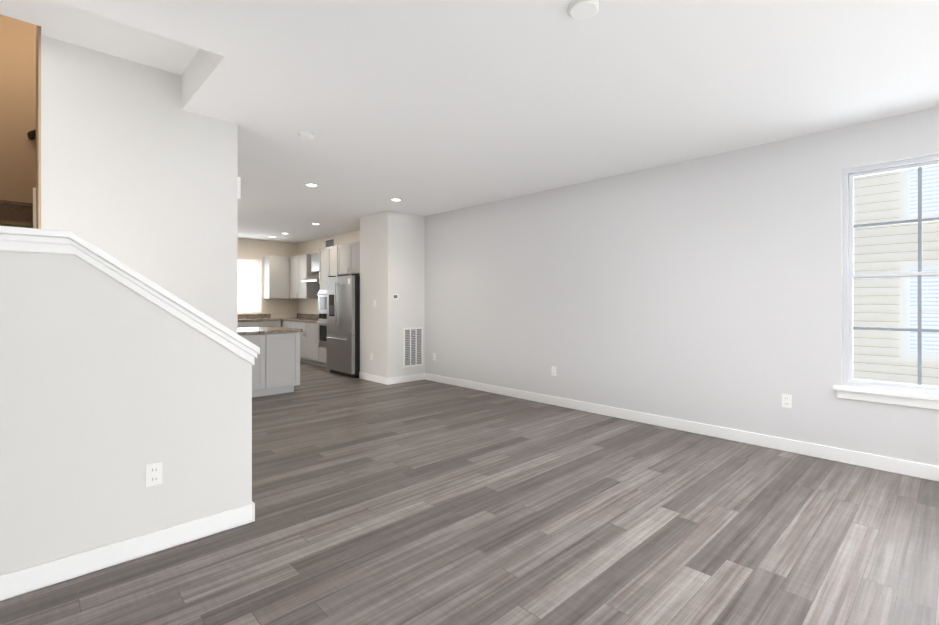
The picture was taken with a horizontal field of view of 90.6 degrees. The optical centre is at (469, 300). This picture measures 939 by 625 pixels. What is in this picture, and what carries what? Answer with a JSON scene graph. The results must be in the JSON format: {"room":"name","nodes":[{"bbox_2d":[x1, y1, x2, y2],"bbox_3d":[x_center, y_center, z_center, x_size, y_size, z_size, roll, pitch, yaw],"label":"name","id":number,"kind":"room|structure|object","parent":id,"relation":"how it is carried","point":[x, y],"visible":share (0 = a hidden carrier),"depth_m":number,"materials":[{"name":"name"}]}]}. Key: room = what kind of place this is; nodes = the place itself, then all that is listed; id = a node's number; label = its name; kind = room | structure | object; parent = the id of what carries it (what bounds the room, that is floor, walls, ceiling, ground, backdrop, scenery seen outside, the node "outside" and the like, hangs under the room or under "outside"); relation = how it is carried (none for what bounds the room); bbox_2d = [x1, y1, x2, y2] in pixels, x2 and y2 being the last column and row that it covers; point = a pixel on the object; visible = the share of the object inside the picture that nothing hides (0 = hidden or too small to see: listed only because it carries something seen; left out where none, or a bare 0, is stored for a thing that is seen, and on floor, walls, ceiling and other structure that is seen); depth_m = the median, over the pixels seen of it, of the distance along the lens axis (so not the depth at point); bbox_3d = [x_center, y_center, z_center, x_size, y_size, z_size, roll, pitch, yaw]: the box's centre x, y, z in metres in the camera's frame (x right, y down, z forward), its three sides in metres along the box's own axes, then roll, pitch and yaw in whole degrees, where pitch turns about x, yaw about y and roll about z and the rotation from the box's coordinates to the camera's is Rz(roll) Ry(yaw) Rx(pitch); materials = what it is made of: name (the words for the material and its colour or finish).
{"room":"empty living room","nodes":[
{"label":"empty living room","id":0,"kind":"room"},
{"bbox_2d":[0,14,31,202],"bbox_3d":[-4.432,-0.980,4.914,2.320,4.600,0.150,0,0,-44],"label":"wall","id":1,"kind":"structure","parent":0,"point":[20,103],"depth_m":4.68,"materials":[{"name":"paint"}]},
{"bbox_2d":[27,129,35,139],"bbox_3d":[-3.984,-2.137,5.157,1.337,0.985,0.116,0,0,-44],"label":"handrail","id":2,"kind":"object","parent":1,"relation":"attached to","point":[31,135],"visible":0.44,"depth_m":4.70,"materials":[{"name":"brown wood"}]},
{"bbox_2d":[0,0,199,74],"bbox_3d":[-3.298,-2.555,3.509,2.390,1.750,3.750,0,0,-44],"label":"ceiling","id":3,"kind":"structure","parent":0,"point":[58,20],"depth_m":2.93,"materials":[{"name":"paint"}]},
{"bbox_2d":[0,251,251,575],"bbox_3d":[-2.064,0.513,2.137,1.990,1.615,0.120,0,0,-44],"label":"wall","id":4,"kind":"structure","parent":0,"point":[111,388],"depth_m":2.29,"materials":[{"name":"paint"}]},
{"bbox_2d":[0,501,254,600],"bbox_3d":[-2.000,1.265,2.102,1.974,0.110,0.018,0,0,-44],"label":"baseboard","id":5,"kind":"structure","parent":4,"relation":"attached to","point":[29,579],"depth_m":2.32,"materials":[{"name":"white wood"}]},
{"bbox_2d":[0,226,259,364],"bbox_3d":[-2.051,0.030,2.149,2.025,0.713,0.200,0,0,-44],"label":"trim","id":6,"kind":"structure","parent":4,"relation":"on","point":[21,239],"depth_m":2.33,"materials":[{"name":"white wood"}]},
{"bbox_2d":[146,462,161,486],"bbox_3d":[-1.653,0.910,2.438,0.072,0.116,0.008,0,0,-44],"label":"outlet","id":7,"kind":"object","parent":4,"relation":"attached to","point":[153,474],"visible":1,"depth_m":2.43,"materials":[{"name":"white plastic"}]},
{"bbox_2d":[32,24,237,333],"bbox_3d":[-3.166,-0.980,4.255,1.172,4.600,2.550,0,0,-44],"label":"wall","id":8,"kind":"structure","parent":0,"point":[139,170],"depth_m":3.30,"materials":[{"name":"paint"}]},
{"bbox_2d":[33,188,36,228],"bbox_3d":[-3.253,-0.210,3.482,0.018,1.540,1.550,0,0,-44],"label":"trim","id":9,"kind":"structure","parent":8,"relation":"attached to","point":[34,208],"depth_m":3.82,"materials":[{"name":"white wood"}]},
{"bbox_2d":[238,177,240,199],"bbox_3d":[-1.925,-0.920,3.827,0.040,0.180,0.120,0,0,-44],"label":"door chime","id":10,"kind":"object","parent":8,"relation":"attached to","point":[239,188],"visible":0.21,"depth_m":3.79,"materials":[{"name":"white plastic"}]},
{"bbox_2d":[238,238,297,317],"bbox_3d":[-6.465,-0.200,9.466,6.000,3.040,0.150,0,0,-44],"label":"wall","id":11,"kind":"structure","parent":0,"point":[253,250],"depth_m":10.99,"materials":[{"name":"paint"}]},
{"bbox_2d":[238,260,259,312],"bbox_3d":[-5.391,-0.330,10.492,1.270,1.200,0.060,0,0,-44],"label":"window","id":12,"kind":"structure","parent":11,"relation":"in","point":[248,284],"depth_m":10.75,"materials":[{"name":"white glass"}]},
{"bbox_2d":[238,314,269,317],"bbox_3d":[-5.635,0.360,10.127,2.554,0.100,0.026,0,0,-44],"label":"backsplash","id":13,"kind":"structure","parent":11,"relation":"attached to","point":[239,315],"depth_m":10.73,"materials":[{"name":"brown stone"}]},
{"bbox_2d":[264,255,288,298],"bbox_3d":[-4.532,-0.545,10.930,0.460,0.990,0.379,0,0,-44],"label":"upper cabinet","id":14,"kind":"object","parent":11,"relation":"attached to","point":[276,277],"visible":1,"depth_m":10.81,"materials":[{"name":"paint"}]},
{"bbox_2d":[360,210,424,377],"bbox_3d":[-1.311,-0.050,7.864,0.730,2.740,0.850,0,0,-44],"label":"wall","id":15,"kind":"structure","parent":0,"point":[392,252],"depth_m":7.55,"materials":[{"name":"paint"}]},
{"bbox_2d":[359,372,391,384],"bbox_3d":[-1.576,1.265,7.603,0.014,0.110,0.864,0,0,-44],"label":"baseboard","id":16,"kind":"structure","parent":15,"relation":"attached to","point":[379,379],"depth_m":7.54,"materials":[{"name":"white wood"}]},
{"bbox_2d":[392,294,398,299],"bbox_3d":[-1.180,-0.060,7.386,0.120,0.090,0.023,0,0,-44],"label":"thermostat","id":17,"kind":"object","parent":15,"relation":"attached to","point":[395,296],"visible":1,"depth_m":7.38,"materials":[{"name":"white plastic"}]},
{"bbox_2d":[392,373,423,383],"bbox_3d":[-1.022,1.265,7.546,0.690,0.110,0.018,0,0,-44],"label":"baseboard","id":18,"kind":"structure","parent":15,"relation":"attached to","point":[407,378],"depth_m":7.55,"materials":[{"name":"white wood"}]},
{"bbox_2d":[403,327,422,367],"bbox_3d":[-0.923,0.760,7.637,0.400,0.640,0.014,0,0,-44],"label":"air vent","id":19,"kind":"object","parent":15,"relation":"in","point":[413,347],"visible":1,"depth_m":7.63,"materials":[{"name":"white plastic"}]},
{"bbox_2d":[0,362,938,624],"bbox_3d":[-1.918,1.380,4.786,6.150,0.120,13.200,0,0,-44],"label":"floor","id":20,"kind":"structure","parent":0,"point":[424,502],"depth_m":2.65,"materials":[{"name":"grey wood"}]},
{"bbox_2d":[0,200,32,227],"bbox_3d":[-3.223,-0.200,3.539,2.240,3.040,3.510,0,0,-44],"label":"stairs","id":21,"kind":"structure","parent":20,"relation":"on","point":[15,214],"depth_m":3.92,"materials":[{"name":"brown wood"}]},
{"bbox_2d":[238,322,261,327],"bbox_3d":[-5.231,0.885,10.083,1.131,0.870,0.646,0,0,-44],"label":"base cabinet","id":22,"kind":"object","parent":20,"relation":"on","point":[240,324],"depth_m":10.08,"materials":[{"name":"paint"}]},
{"bbox_2d":[238,318,277,321],"bbox_3d":[-5.418,0.429,9.898,2.554,0.038,0.656,0,0,-44],"label":"countertop","id":23,"kind":"structure","parent":22,"relation":"on","point":[239,319],"depth_m":10.30,"materials":[{"name":"brown stone"}]},
{"bbox_2d":[238,334,299,397],"bbox_3d":[-3.314,0.885,6.569,1.460,0.870,1.006,0,0,-44],"label":"kitchen island","id":24,"kind":"object","parent":20,"relation":"on","point":[276,368],"depth_m":6.47,"materials":[{"name":"paint"}]},
{"bbox_2d":[238,326,301,333],"bbox_3d":[-3.311,0.429,6.565,1.520,0.038,1.020,0,0,-44],"label":"island countertop","id":25,"kind":"structure","parent":24,"relation":"on","point":[273,329],"depth_m":6.60,"materials":[{"name":"stone"}]},
{"bbox_2d":[262,319,280,326],"bbox_3d":[-4.701,0.885,10.586,0.566,0.870,0.646,0,0,-44],"label":"base cabinet","id":26,"kind":"object","parent":20,"relation":"on","point":[264,324],"depth_m":10.41,"materials":[{"name":"paint"}]},
{"bbox_2d":[281,321,292,327],"bbox_3d":[-3.777,0.885,10.517,0.646,0.870,0.658,0,0,-44],"label":"base cabinet","id":27,"kind":"object","parent":20,"relation":"on","point":[289,324],"depth_m":10.33,"materials":[{"name":"paint"}]},
{"bbox_2d":[293,321,322,366],"bbox_3d":[-3.196,0.885,9.905,0.646,0.870,1.266,0,0,-44],"label":"base cabinet","id":28,"kind":"object","parent":20,"relation":"on","point":[309,344],"depth_m":9.56,"materials":[{"name":"paint"}]},
{"bbox_2d":[277,317,296,320],"bbox_3d":[-3.620,0.429,10.344,0.656,0.038,2.486,0,0,-44],"label":"countertop","id":29,"kind":"structure","parent":28,"relation":"on","point":[293,318],"depth_m":10.51,"materials":[{"name":"brown stone"}]},
{"bbox_2d":[297,317,318,320],"bbox_3d":[-3.291,0.406,10.005,0.466,0.008,0.760,0,0,-44],"label":"cooktop","id":30,"kind":"object","parent":29,"relation":"in","point":[298,318],"depth_m":10.60,"materials":[{"name":"brown stone"}]},
{"bbox_2d":[316,245,348,367],"bbox_3d":[-2.523,0.140,9.134,0.732,2.360,0.760,0,0,-44],"label":"tall cabinet","id":31,"kind":"object","parent":20,"relation":"on","point":[328,261],"visible":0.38,"depth_m":9.03,"materials":[{"name":"paint"}]},
{"bbox_2d":[326,274,359,377],"bbox_3d":[-2.022,0.432,8.448,0.887,1.775,0.905,0,0,-44],"label":"fridge","id":32,"kind":"object","parent":20,"relation":"on","point":[343,325],"visible":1,"depth_m":8.06,"materials":[{"name":"silver metal"}]},
{"bbox_2d":[56,0,938,242],"bbox_3d":[-1.918,-1.570,4.785,6.150,0.300,13.200,0,0,-44],"label":"ceiling","id":33,"kind":"structure","parent":0,"point":[424,107],"depth_m":3.08,"materials":[{"name":"paint"}]},
{"bbox_2d":[298,131,313,139],"bbox_3d":[-1.384,-1.400,3.941,0.130,0.040,0.130,0,0,-44],"label":"smoke detector","id":34,"kind":"object","parent":33,"relation":"attached to","point":[306,135],"visible":1,"depth_m":3.90,"materials":[{"name":"white plastic"}]},
{"bbox_2d":[305,183,318,186],"bbox_3d":[-1.926,-1.414,5.673,0.170,0.012,0.170,0,0,-44],"label":"recessed light","id":35,"kind":"object","parent":33,"relation":"in","point":[312,184],"visible":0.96,"depth_m":5.64,"materials":[{"name":"white"}]},
{"bbox_2d":[390,198,401,200],"bbox_3d":[-1.028,-1.414,6.499,0.170,0.012,0.170,0,0,-44],"label":"recessed light","id":36,"kind":"object","parent":33,"relation":"in","point":[396,199],"visible":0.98,"depth_m":6.46,"materials":[{"name":"white"}]},
{"bbox_2d":[568,0,599,19],"bbox_3d":[0.553,-1.409,2.249,0.150,0.022,0.150,0,0,-44],"label":"smoke detector","id":37,"kind":"object","parent":33,"relation":"attached to","point":[582,9],"visible":0.98,"depth_m":2.23,"materials":[{"name":"white plastic"}]},
{"bbox_2d":[298,107,938,465],"bbox_3d":[0.258,-0.200,6.851,0.150,3.040,13.200,0,0,-44],"label":"wall","id":38,"kind":"structure","parent":0,"point":[707,290],"depth_m":4.71,"materials":[{"name":"paint"}]},
{"bbox_2d":[289,254,319,298],"bbox_3d":[-3.820,-0.545,10.756,0.379,0.990,0.940,0,0,-44],"label":"upper cabinet","id":39,"kind":"object","parent":38,"relation":"attached to","point":[299,268],"visible":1,"depth_m":10.51,"materials":[{"name":"paint"}]},
{"bbox_2d":[297,313,318,316],"bbox_3d":[-3.391,0.360,10.561,0.025,0.100,2.486,0,0,-44],"label":"backsplash","id":40,"kind":"structure","parent":38,"relation":"attached to","point":[298,314],"depth_m":11.01,"materials":[{"name":"brown stone"}]},
{"bbox_2d":[301,252,318,282],"bbox_3d":[-3.236,-0.720,10.056,0.496,0.640,0.760,0,0,-44],"label":"range hood","id":41,"kind":"object","parent":38,"relation":"attached to","point":[313,278],"visible":0.33,"depth_m":10.10,"materials":[{"name":"silver metal"}]},
{"bbox_2d":[325,238,333,246],"bbox_3d":[-3.086,-1.210,10.254,0.012,0.300,0.400,0,0,-44],"label":"air vent","id":42,"kind":"object","parent":38,"relation":"in","point":[329,242],"visible":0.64,"depth_m":10.25,"materials":[{"name":"grey metal"}]},
{"bbox_2d":[338,241,359,275],"bbox_3d":[-1.922,-0.760,8.543,0.674,0.560,0.905,0,0,-44],"label":"upper cabinet","id":43,"kind":"object","parent":38,"relation":"attached to","point":[348,258],"visible":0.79,"depth_m":8.34,"materials":[{"name":"paint"}]},
{"bbox_2d":[551,366,555,375],"bbox_3d":[1.068,0.890,5.883,0.008,0.116,0.072,0,0,-44],"label":"electrical outlet","id":44,"kind":"object","parent":38,"relation":"attached to","point":[553,370],"visible":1,"depth_m":5.88,"materials":[{"name":"white plastic"}]},
{"bbox_2d":[424,373,938,481],"bbox_3d":[1.939,1.265,4.959,0.018,0.110,7.840,0,0,-44],"label":"baseboard","id":45,"kind":"structure","parent":38,"relation":"attached to","point":[915,469],"depth_m":4.39,"materials":[{"name":"white wood"}]},
{"bbox_2d":[782,394,791,407],"bbox_3d":[2.782,0.880,4.077,0.008,0.116,0.072,0,0,-44],"label":"electrical outlet","id":46,"kind":"object","parent":38,"relation":"attached to","point":[786,401],"visible":1,"depth_m":4.08,"materials":[{"name":"white plastic"}]},
{"bbox_2d":[833,155,938,409],"bbox_3d":[3.391,-0.142,3.504,0.175,1.875,1.010,0,0,-44],"label":"window","id":47,"kind":"structure","parent":38,"relation":"in","point":[849,226],"depth_m":3.67,"materials":[{"name":"white plastic"}]},
{"label":"outside","id":48,"kind":"structure","parent":0,"visible":0},
{"bbox_2d":[853,165,938,386],"bbox_3d":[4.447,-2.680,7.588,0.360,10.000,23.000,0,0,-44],"label":"window glass","id":49,"kind":"structure","parent":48,"point":[932,361],"depth_m":6.16,"materials":[{"name":"glass"}]}
]}

